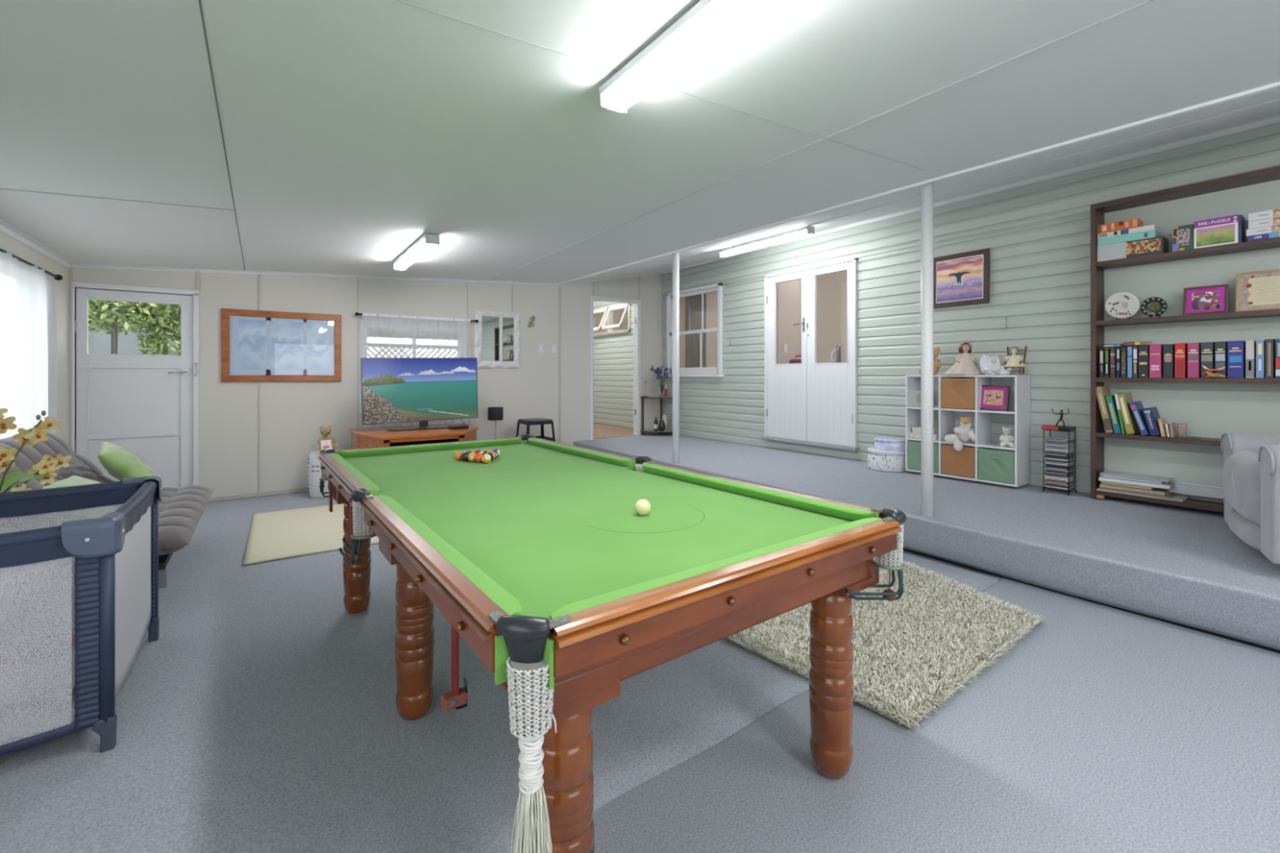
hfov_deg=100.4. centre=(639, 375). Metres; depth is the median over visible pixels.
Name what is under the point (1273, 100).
trim
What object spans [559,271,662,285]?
trim
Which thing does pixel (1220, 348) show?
book
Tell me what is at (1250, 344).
book
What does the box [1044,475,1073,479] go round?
case
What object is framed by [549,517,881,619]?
cushion
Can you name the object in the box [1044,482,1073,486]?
case
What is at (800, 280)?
wall
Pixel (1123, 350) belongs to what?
book
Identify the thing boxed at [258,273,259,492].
trim
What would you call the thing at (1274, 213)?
box
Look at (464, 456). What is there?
ball
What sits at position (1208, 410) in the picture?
panel
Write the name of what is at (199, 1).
trim
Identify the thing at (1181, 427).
book
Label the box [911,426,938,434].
trinket box
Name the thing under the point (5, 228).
trim
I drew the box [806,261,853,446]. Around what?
door
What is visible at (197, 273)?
trim
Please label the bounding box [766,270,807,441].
door
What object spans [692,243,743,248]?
trim
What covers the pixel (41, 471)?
orchids
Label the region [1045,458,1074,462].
case
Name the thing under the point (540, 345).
light switch
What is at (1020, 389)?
cube shelf
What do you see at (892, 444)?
box
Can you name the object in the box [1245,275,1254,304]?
print
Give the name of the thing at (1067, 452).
case
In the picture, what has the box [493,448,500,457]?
ball
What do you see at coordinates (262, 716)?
floor
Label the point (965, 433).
plush bear
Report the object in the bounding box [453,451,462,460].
ball
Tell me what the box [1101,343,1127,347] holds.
book
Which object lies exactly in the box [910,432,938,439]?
trinket box
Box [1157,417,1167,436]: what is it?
book
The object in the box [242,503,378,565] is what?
floor mat
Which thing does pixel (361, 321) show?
window
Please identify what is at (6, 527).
floor vase
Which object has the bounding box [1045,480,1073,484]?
case
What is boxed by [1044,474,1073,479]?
case
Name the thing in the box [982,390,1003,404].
print
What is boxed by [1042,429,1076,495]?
tower
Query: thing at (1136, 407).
book
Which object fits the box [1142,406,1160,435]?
book
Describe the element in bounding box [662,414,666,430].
vase
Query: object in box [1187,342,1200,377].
book
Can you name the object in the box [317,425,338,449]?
teddy bear
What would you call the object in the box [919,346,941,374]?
teddy bear
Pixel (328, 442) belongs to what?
photo frame
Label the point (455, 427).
box
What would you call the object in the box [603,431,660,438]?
baseboard
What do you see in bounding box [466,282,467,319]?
trim
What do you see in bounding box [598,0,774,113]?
light
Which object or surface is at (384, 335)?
curtain
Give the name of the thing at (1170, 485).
book
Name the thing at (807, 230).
light
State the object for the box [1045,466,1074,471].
case
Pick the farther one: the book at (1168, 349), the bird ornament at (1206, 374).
the book at (1168, 349)
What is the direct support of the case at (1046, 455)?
on the case at (1045, 455)
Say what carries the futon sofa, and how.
on the floor at (262, 716)
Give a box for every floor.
[0,491,1279,852]
[573,423,1279,650]
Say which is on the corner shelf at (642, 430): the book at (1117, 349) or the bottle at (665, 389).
the bottle at (665, 389)
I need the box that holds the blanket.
[0,626,75,705]
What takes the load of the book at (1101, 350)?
on the bookcase at (1097, 211)
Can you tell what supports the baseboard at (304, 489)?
attached to the wall at (292, 414)
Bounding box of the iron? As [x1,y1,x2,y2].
[830,345,840,362]
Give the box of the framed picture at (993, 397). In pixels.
[980,385,1010,411]
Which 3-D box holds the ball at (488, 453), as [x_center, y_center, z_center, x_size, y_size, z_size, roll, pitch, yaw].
[-0.800,0.433,2.824,0.050,0.050,0.050,0,0,-35]
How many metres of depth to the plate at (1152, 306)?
3.62 m
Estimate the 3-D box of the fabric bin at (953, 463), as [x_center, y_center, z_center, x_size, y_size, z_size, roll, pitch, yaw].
[2.765,0.724,4.563,0.265,0.255,0.264,0,0,-35]
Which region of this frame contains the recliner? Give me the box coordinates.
[1220,432,1279,564]
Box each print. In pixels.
[239,319,328,369]
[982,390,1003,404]
[1108,295,1130,315]
[1111,296,1128,315]
[1122,302,1128,307]
[1191,290,1220,310]
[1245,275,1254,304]
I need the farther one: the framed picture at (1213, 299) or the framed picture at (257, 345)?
the framed picture at (257, 345)
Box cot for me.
[0,475,162,755]
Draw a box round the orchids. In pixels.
[0,408,71,493]
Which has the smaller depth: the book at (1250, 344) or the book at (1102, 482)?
the book at (1250, 344)
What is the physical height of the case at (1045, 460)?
0.010 m
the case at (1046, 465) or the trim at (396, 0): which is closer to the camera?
the trim at (396, 0)
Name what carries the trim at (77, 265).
attached to the wall at (292, 414)
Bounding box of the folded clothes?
[787,355,801,363]
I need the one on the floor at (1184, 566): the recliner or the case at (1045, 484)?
the recliner
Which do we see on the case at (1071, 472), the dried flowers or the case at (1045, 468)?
the case at (1045, 468)
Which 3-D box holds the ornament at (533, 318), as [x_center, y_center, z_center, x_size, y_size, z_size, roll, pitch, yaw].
[-1.430,-0.713,7.043,0.109,0.159,0.030,0,0,-35]
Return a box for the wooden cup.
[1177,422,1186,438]
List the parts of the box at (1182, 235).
printed panel, printed panel, printed panel, printed panel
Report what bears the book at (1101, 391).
on the bookcase at (1097, 211)
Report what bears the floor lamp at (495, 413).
on the floor at (262, 716)
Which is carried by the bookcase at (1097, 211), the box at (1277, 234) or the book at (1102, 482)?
the box at (1277, 234)
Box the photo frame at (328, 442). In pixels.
[318,438,333,451]
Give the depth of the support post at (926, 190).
3.51 m
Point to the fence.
(100, 342)
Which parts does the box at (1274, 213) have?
printed panel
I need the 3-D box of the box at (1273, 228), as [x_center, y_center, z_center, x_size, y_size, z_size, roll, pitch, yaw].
[3.817,-0.865,3.169,0.161,0.040,0.270,0,0,-35]
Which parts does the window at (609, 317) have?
sash, sash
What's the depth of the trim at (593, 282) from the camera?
7.59 m
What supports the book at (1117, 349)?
on the bookcase at (1097, 211)
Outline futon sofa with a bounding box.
[0,431,213,592]
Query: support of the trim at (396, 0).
attached to the ceiling
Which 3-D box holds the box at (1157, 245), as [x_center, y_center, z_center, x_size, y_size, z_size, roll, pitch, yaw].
[3.426,-0.867,3.715,0.151,0.112,0.340,0,0,-35]
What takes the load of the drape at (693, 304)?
hanging from the curtain at (693, 304)
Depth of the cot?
1.72 m
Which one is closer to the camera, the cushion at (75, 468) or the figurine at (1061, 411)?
the cushion at (75, 468)
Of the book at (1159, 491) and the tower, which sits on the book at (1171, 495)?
the book at (1159, 491)
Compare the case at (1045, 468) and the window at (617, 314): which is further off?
the window at (617, 314)
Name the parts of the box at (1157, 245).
printed panel, printed panel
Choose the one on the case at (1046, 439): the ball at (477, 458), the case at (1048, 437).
the case at (1048, 437)
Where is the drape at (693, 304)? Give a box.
[684,293,706,367]
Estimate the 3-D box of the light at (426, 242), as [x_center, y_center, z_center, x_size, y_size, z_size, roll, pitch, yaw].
[-1.985,-1.070,4.693,0.114,0.086,1.246,0,0,-35]
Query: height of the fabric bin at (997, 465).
0.255 m
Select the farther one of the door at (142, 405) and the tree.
the tree
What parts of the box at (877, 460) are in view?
box lid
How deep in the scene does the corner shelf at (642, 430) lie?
8.04 m
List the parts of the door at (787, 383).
handle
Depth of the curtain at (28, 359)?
3.64 m
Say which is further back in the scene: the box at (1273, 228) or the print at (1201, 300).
the print at (1201, 300)
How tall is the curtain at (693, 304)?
1.500 m
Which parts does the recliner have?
seat, armrest, armrest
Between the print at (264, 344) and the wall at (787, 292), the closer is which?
the print at (264, 344)
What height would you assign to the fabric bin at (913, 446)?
0.255 m
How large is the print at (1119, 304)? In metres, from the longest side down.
0.138 x 0.102 x 0.010 m
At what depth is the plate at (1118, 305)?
3.75 m
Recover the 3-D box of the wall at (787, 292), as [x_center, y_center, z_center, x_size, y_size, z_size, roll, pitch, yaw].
[2.055,-0.550,7.462,0.450,2.660,0.060,0,0,-35]
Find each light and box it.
[393,233,439,270]
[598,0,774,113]
[718,225,814,257]
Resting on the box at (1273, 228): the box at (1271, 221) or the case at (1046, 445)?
the box at (1271, 221)
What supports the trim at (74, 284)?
attached to the wall at (292, 414)
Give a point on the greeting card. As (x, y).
(917, 393)
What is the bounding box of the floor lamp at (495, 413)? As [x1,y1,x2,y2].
[488,406,502,439]
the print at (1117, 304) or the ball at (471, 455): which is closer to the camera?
the ball at (471, 455)
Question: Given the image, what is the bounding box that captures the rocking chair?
[1004,346,1027,374]
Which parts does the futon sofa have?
backrest mattress, frame, seat mattress, leg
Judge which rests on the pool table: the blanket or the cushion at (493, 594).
the cushion at (493, 594)
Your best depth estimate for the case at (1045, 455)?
4.00 m
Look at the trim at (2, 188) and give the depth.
3.02 m
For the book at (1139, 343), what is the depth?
3.64 m
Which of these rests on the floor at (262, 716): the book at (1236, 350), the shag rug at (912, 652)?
the shag rug at (912, 652)
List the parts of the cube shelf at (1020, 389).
panel, shelf, shelf, panel, shelf, shelf, panel, panel, panel, shelf, shelf, panel, panel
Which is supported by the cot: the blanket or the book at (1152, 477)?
the blanket
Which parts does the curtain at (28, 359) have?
rod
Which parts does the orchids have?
flower stem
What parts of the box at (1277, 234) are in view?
printed panel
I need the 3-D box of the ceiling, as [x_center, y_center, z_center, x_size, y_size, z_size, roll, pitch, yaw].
[0.363,-1.310,2.701,6.703,0.710,9.400,0,0,-35]
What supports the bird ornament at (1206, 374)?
on the bookcase at (1097, 211)
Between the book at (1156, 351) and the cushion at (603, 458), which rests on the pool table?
the cushion at (603, 458)
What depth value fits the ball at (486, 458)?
2.76 m
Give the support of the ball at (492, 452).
on the pool table
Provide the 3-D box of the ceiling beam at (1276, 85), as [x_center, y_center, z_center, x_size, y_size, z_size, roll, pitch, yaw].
[1.723,-1.259,3.658,0.028,0.034,9.212,0,0,-38]
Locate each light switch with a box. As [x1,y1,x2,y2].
[537,343,542,352]
[551,344,555,353]
[782,343,787,352]
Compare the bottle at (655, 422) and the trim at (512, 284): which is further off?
the bottle at (655, 422)
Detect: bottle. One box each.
[653,417,657,431]
[664,385,667,396]
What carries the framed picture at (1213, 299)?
on the bookcase at (1097, 211)
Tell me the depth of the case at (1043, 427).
3.99 m
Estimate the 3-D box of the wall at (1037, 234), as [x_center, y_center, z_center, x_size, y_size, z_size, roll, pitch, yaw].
[2.163,-0.355,5.802,0.104,2.850,12.200,0,0,-35]
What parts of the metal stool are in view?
leg, leg, seat, leg, leg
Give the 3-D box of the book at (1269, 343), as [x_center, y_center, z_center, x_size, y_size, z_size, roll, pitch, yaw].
[3.777,-0.101,3.194,0.126,0.230,0.032,0,0,-35]
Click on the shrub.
(171, 345)
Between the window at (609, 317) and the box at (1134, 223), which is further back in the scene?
the window at (609, 317)
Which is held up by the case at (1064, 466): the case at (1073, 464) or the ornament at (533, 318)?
the case at (1073, 464)
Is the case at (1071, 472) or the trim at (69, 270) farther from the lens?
the trim at (69, 270)
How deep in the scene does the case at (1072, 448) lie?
4.00 m
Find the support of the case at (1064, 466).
on the case at (1046, 465)
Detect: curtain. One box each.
[0,246,62,439]
[355,312,478,428]
[684,290,717,367]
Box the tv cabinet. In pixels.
[348,422,478,449]
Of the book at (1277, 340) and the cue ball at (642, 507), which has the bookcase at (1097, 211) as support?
the book at (1277, 340)
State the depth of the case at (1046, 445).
3.99 m
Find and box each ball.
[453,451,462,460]
[460,452,469,461]
[467,452,475,462]
[474,453,483,462]
[481,453,491,463]
[485,452,493,462]
[488,451,496,460]
[490,449,497,458]
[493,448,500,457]
[635,498,650,515]
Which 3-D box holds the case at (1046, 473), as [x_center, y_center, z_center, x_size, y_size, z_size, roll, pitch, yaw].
[3.172,0.748,4.034,0.125,0.010,0.140,0,0,-36]
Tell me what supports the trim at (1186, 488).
attached to the wall at (1037, 234)
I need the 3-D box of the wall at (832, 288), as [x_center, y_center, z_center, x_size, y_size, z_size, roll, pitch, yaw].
[3.034,-0.530,8.982,0.100,2.900,6.800,0,0,-35]
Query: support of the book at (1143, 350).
on the bookcase at (1097, 211)
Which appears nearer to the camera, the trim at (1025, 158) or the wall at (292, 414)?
the trim at (1025, 158)
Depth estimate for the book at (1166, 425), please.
3.52 m
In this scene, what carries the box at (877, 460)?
on the floor at (1184, 566)
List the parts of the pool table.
return rod, return rod, rail, return rod, return rod, return rod, leg, pocket plate, leg, rail, rail, pocket plate, loose cord, pocket plate, leg, rail, slate frame, rail, rail, leg, return rod, return rod, pocket plate, return rod, pocket plate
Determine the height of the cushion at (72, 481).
0.241 m
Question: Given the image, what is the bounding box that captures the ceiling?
[0,0,1279,283]
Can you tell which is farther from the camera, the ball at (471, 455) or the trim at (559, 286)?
the trim at (559, 286)
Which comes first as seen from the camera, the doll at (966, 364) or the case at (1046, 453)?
the case at (1046, 453)
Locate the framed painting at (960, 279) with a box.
[933,248,990,308]
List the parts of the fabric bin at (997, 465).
handle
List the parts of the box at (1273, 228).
printed panel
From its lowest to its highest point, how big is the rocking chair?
0.228 m
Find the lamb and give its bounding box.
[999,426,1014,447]
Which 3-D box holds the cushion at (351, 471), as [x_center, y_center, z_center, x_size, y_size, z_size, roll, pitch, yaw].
[-1.317,0.438,2.428,0.043,0.038,1.164,0,0,-37]
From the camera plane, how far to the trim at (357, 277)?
5.87 m
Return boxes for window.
[360,320,362,413]
[593,303,631,336]
[664,282,724,377]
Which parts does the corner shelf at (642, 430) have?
post, post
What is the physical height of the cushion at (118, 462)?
0.374 m
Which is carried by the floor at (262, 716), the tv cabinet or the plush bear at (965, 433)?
the tv cabinet
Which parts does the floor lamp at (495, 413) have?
lamp shade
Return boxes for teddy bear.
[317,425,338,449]
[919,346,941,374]
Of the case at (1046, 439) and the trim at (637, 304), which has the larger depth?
the trim at (637, 304)
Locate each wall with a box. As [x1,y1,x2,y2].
[0,231,67,443]
[72,267,662,497]
[593,122,1279,502]
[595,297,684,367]
[706,270,847,367]
[776,279,799,364]
[799,279,801,355]
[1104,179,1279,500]
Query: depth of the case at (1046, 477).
3.99 m
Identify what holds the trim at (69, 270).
attached to the wall at (24, 251)
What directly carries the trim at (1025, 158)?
attached to the wall at (1037, 234)
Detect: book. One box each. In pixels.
[1096,386,1114,432]
[1096,488,1189,502]
[1098,476,1175,489]
[1098,487,1177,498]
[1099,348,1104,377]
[1099,470,1174,482]
[1099,474,1164,484]
[1099,483,1171,496]
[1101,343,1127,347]
[1101,480,1155,490]
[1104,348,1110,377]
[1105,395,1121,433]
[1110,347,1115,377]
[1114,392,1125,434]
[1115,347,1120,377]
[1117,392,1140,434]
[1120,347,1127,377]
[1123,341,1151,346]
[1127,346,1133,377]
[1128,400,1150,435]
[1133,346,1137,377]
[1137,345,1149,377]
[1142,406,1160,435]
[1149,344,1163,377]
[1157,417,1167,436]
[1163,343,1174,377]
[1164,423,1170,436]
[1168,422,1177,437]
[1174,342,1187,377]
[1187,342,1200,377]
[1200,342,1214,377]
[1214,341,1226,377]
[1226,340,1245,377]
[1245,340,1255,377]
[1255,340,1265,377]
[1265,338,1275,377]
[1275,338,1279,377]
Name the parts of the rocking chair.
seat, post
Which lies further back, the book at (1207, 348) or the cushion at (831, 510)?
the book at (1207, 348)
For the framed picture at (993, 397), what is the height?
0.205 m
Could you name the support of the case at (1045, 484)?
on the case at (1045, 485)
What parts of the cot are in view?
padded rail, cot mattress, padded rail, panel, padded rail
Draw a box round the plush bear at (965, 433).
[944,416,974,451]
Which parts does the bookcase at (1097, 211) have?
panel, shelf, shelf, shelf, shelf, shelf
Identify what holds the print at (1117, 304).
attached to the plate at (1118, 305)
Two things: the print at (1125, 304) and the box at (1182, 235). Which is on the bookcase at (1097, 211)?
the box at (1182, 235)
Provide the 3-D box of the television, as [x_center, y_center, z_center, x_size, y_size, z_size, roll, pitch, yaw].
[-2.261,0.181,5.574,1.164,0.756,0.180,0,0,-35]
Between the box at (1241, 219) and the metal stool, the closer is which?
the box at (1241, 219)
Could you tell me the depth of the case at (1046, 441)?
4.00 m
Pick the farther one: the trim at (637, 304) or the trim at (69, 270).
the trim at (637, 304)
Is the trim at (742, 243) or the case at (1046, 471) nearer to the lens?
the case at (1046, 471)
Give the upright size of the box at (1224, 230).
0.174 m
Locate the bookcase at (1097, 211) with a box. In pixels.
[1090,165,1279,512]
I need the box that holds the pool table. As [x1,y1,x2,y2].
[317,434,906,852]
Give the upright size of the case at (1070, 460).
0.010 m
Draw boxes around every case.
[1041,424,1075,431]
[1044,436,1073,440]
[1044,442,1073,445]
[1044,444,1073,447]
[1044,446,1074,450]
[1044,449,1073,453]
[1044,451,1073,454]
[1044,455,1073,459]
[1044,460,1073,464]
[1044,463,1073,467]
[1044,468,1073,472]
[1044,472,1073,477]
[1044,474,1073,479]
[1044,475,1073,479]
[1044,479,1073,483]
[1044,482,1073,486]
[1044,484,1073,488]
[1044,484,1073,489]
[1045,439,1074,442]
[1045,440,1074,444]
[1045,444,1073,448]
[1045,448,1073,451]
[1045,453,1074,456]
[1045,454,1073,457]
[1045,457,1073,461]
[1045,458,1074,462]
[1045,462,1074,466]
[1045,465,1073,469]
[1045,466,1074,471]
[1045,470,1074,474]
[1045,471,1073,475]
[1045,477,1073,481]
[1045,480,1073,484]
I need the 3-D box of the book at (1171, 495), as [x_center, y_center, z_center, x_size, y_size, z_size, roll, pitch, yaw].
[3.446,0.801,3.700,0.200,0.010,0.365,0,0,-35]
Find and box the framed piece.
[1235,268,1279,311]
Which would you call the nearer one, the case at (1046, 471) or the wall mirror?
the case at (1046, 471)
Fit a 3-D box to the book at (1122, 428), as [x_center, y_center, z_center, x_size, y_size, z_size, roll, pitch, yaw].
[3.398,0.264,3.755,0.151,0.284,0.057,0,0,-35]
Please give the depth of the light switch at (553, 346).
7.23 m
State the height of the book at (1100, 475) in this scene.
0.016 m
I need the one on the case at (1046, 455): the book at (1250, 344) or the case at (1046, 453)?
the case at (1046, 453)
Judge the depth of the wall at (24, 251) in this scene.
4.40 m
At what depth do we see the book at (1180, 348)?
3.47 m
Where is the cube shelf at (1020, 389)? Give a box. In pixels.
[905,374,1030,487]
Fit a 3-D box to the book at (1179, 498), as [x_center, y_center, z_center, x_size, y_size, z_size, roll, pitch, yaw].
[3.461,0.812,3.680,0.210,0.010,0.435,0,0,-35]
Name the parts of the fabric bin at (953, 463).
handle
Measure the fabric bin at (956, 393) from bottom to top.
0.261 m
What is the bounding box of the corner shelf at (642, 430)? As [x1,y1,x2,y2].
[640,395,672,435]
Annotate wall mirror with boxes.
[475,310,519,368]
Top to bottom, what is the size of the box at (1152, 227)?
0.038 m
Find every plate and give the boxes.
[1104,292,1139,319]
[1140,297,1167,317]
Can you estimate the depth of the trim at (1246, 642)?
2.73 m
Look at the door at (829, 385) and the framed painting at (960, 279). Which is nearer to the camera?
the framed painting at (960, 279)
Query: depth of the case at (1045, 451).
4.00 m
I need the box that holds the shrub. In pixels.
[135,304,181,355]
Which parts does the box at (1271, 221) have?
printed panel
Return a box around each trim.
[0,219,75,268]
[1,188,234,210]
[67,265,72,448]
[71,263,559,285]
[71,281,199,485]
[195,271,199,290]
[198,0,244,270]
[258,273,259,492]
[357,277,358,428]
[395,0,924,170]
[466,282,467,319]
[488,0,1153,280]
[511,284,512,311]
[558,285,560,442]
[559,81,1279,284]
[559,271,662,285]
[589,295,640,439]
[592,281,594,295]
[615,98,1279,277]
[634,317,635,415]
[638,275,639,300]
[661,115,1279,274]
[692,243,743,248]
[761,436,859,451]
[764,257,857,447]
[902,548,1279,653]
[1019,157,1088,164]
[1169,480,1224,499]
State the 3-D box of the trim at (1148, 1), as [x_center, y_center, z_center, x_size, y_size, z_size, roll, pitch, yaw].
[0.674,-1.188,3.030,0.006,0.012,8.980,0,0,-35]
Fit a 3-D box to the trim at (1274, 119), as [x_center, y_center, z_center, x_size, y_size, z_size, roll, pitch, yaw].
[2.973,-1.574,4.538,0.030,0.088,9.200,0,0,-35]
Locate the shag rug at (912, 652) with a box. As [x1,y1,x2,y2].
[724,560,1048,728]
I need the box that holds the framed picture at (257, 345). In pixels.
[221,308,341,382]
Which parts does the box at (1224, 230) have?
printed panel, printed panel, printed panel, printed panel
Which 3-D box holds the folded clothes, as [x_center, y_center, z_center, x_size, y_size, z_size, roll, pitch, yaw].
[2.026,-0.197,6.678,0.195,0.122,0.270,0,0,-35]
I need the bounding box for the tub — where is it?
[307,449,328,497]
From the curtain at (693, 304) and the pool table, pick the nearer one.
the pool table
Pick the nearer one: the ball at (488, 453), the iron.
the ball at (488, 453)
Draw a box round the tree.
[88,299,180,354]
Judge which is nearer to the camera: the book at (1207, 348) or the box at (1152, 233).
the book at (1207, 348)
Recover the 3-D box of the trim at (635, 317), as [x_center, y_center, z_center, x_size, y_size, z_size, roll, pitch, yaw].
[-0.069,-0.135,8.071,0.008,1.470,0.040,0,0,-35]
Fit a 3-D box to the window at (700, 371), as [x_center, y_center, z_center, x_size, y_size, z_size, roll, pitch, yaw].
[0.793,-0.613,7.687,0.175,1.275,1.240,0,0,-35]
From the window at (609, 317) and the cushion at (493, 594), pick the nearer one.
the cushion at (493, 594)
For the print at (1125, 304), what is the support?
on the plate at (1118, 305)
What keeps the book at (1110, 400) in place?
on the bookcase at (1097, 211)
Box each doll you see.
[942,340,985,374]
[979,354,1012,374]
[1001,346,1026,367]
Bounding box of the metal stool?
[515,417,555,441]
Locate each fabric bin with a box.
[907,440,938,473]
[941,377,974,409]
[941,444,974,478]
[977,447,1014,484]
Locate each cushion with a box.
[42,475,120,520]
[58,460,112,483]
[97,441,157,480]
[328,453,379,496]
[338,437,520,457]
[376,494,522,615]
[528,437,632,466]
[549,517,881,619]
[642,462,874,521]
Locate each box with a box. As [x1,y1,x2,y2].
[448,425,468,429]
[866,447,905,471]
[874,437,905,451]
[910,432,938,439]
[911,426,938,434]
[1097,217,1142,233]
[1097,224,1159,239]
[1097,230,1160,246]
[1097,235,1168,262]
[1172,223,1193,251]
[1193,214,1238,248]
[1238,214,1244,242]
[1245,224,1279,236]
[1247,231,1279,241]
[1248,208,1279,221]
[1248,217,1279,229]
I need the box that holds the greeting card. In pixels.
[913,390,920,406]
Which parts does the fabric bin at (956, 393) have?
handle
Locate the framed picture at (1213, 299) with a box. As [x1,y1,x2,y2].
[1182,284,1229,315]
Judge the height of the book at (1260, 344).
0.224 m
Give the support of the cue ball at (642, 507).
on the pool table
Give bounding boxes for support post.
[672,252,679,463]
[920,182,933,517]
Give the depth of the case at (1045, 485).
4.00 m
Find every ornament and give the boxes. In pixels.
[528,315,535,327]
[1202,364,1226,377]
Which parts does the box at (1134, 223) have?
printed panel, printed panel, printed panel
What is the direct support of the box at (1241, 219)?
on the bookcase at (1097, 211)
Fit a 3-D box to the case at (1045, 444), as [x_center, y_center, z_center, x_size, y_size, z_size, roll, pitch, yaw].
[3.175,0.525,4.038,0.125,0.010,0.140,0,0,-35]
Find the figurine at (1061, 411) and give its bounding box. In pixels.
[1051,408,1069,426]
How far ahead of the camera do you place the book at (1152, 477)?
3.67 m
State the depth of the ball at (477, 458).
2.78 m
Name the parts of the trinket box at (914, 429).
lid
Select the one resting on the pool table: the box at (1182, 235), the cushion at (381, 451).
the cushion at (381, 451)
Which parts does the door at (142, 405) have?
handle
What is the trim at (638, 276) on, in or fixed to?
attached to the wall at (292, 414)
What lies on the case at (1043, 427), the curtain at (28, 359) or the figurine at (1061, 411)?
the figurine at (1061, 411)
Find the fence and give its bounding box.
[88,312,177,354]
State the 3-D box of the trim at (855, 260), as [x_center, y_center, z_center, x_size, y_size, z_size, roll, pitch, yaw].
[1.927,-0.238,6.080,0.110,1.977,1.237,0,0,-35]
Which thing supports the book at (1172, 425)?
on the bookcase at (1097, 211)
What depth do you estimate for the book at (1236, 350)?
3.27 m
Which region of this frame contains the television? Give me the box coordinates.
[360,357,478,431]
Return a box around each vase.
[0,527,20,640]
[657,420,665,431]
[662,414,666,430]
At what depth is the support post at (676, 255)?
5.62 m
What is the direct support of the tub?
on the floor at (262, 716)
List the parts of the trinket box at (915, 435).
lid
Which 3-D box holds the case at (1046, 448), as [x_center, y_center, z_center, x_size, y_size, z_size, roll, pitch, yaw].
[3.178,0.560,4.040,0.125,0.010,0.140,0,0,-35]
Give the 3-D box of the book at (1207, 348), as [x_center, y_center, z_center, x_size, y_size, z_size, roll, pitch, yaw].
[3.630,-0.098,3.403,0.126,0.224,0.054,0,0,-35]
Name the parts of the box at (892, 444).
box lid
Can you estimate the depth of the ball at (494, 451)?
2.92 m
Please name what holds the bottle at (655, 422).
on the corner shelf at (642, 430)
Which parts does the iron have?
iron handle, sole plate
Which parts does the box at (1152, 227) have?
printed panel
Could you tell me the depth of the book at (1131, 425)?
3.69 m
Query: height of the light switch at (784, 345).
0.120 m
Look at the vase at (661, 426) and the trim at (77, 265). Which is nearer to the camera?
the trim at (77, 265)
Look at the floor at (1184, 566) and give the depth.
3.23 m
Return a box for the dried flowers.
[649,365,671,392]
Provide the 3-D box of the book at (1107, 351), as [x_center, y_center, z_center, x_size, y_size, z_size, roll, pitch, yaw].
[3.348,-0.088,3.803,0.126,0.205,0.023,0,0,-35]
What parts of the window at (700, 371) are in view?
sash, sash, sill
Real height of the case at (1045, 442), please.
0.010 m
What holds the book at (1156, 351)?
on the bookcase at (1097, 211)
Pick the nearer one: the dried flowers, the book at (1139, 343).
the book at (1139, 343)
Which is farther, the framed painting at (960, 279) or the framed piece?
the framed painting at (960, 279)
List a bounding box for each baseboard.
[208,487,308,502]
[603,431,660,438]
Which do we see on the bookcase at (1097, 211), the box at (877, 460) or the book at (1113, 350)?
the book at (1113, 350)
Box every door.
[75,288,197,489]
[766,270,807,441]
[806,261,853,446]
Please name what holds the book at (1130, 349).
on the bookcase at (1097, 211)
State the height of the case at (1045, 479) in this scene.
0.010 m
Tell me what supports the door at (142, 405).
in the wall at (292, 414)
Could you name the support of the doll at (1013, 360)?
on the rocking chair
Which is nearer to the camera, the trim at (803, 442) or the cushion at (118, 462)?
the cushion at (118, 462)

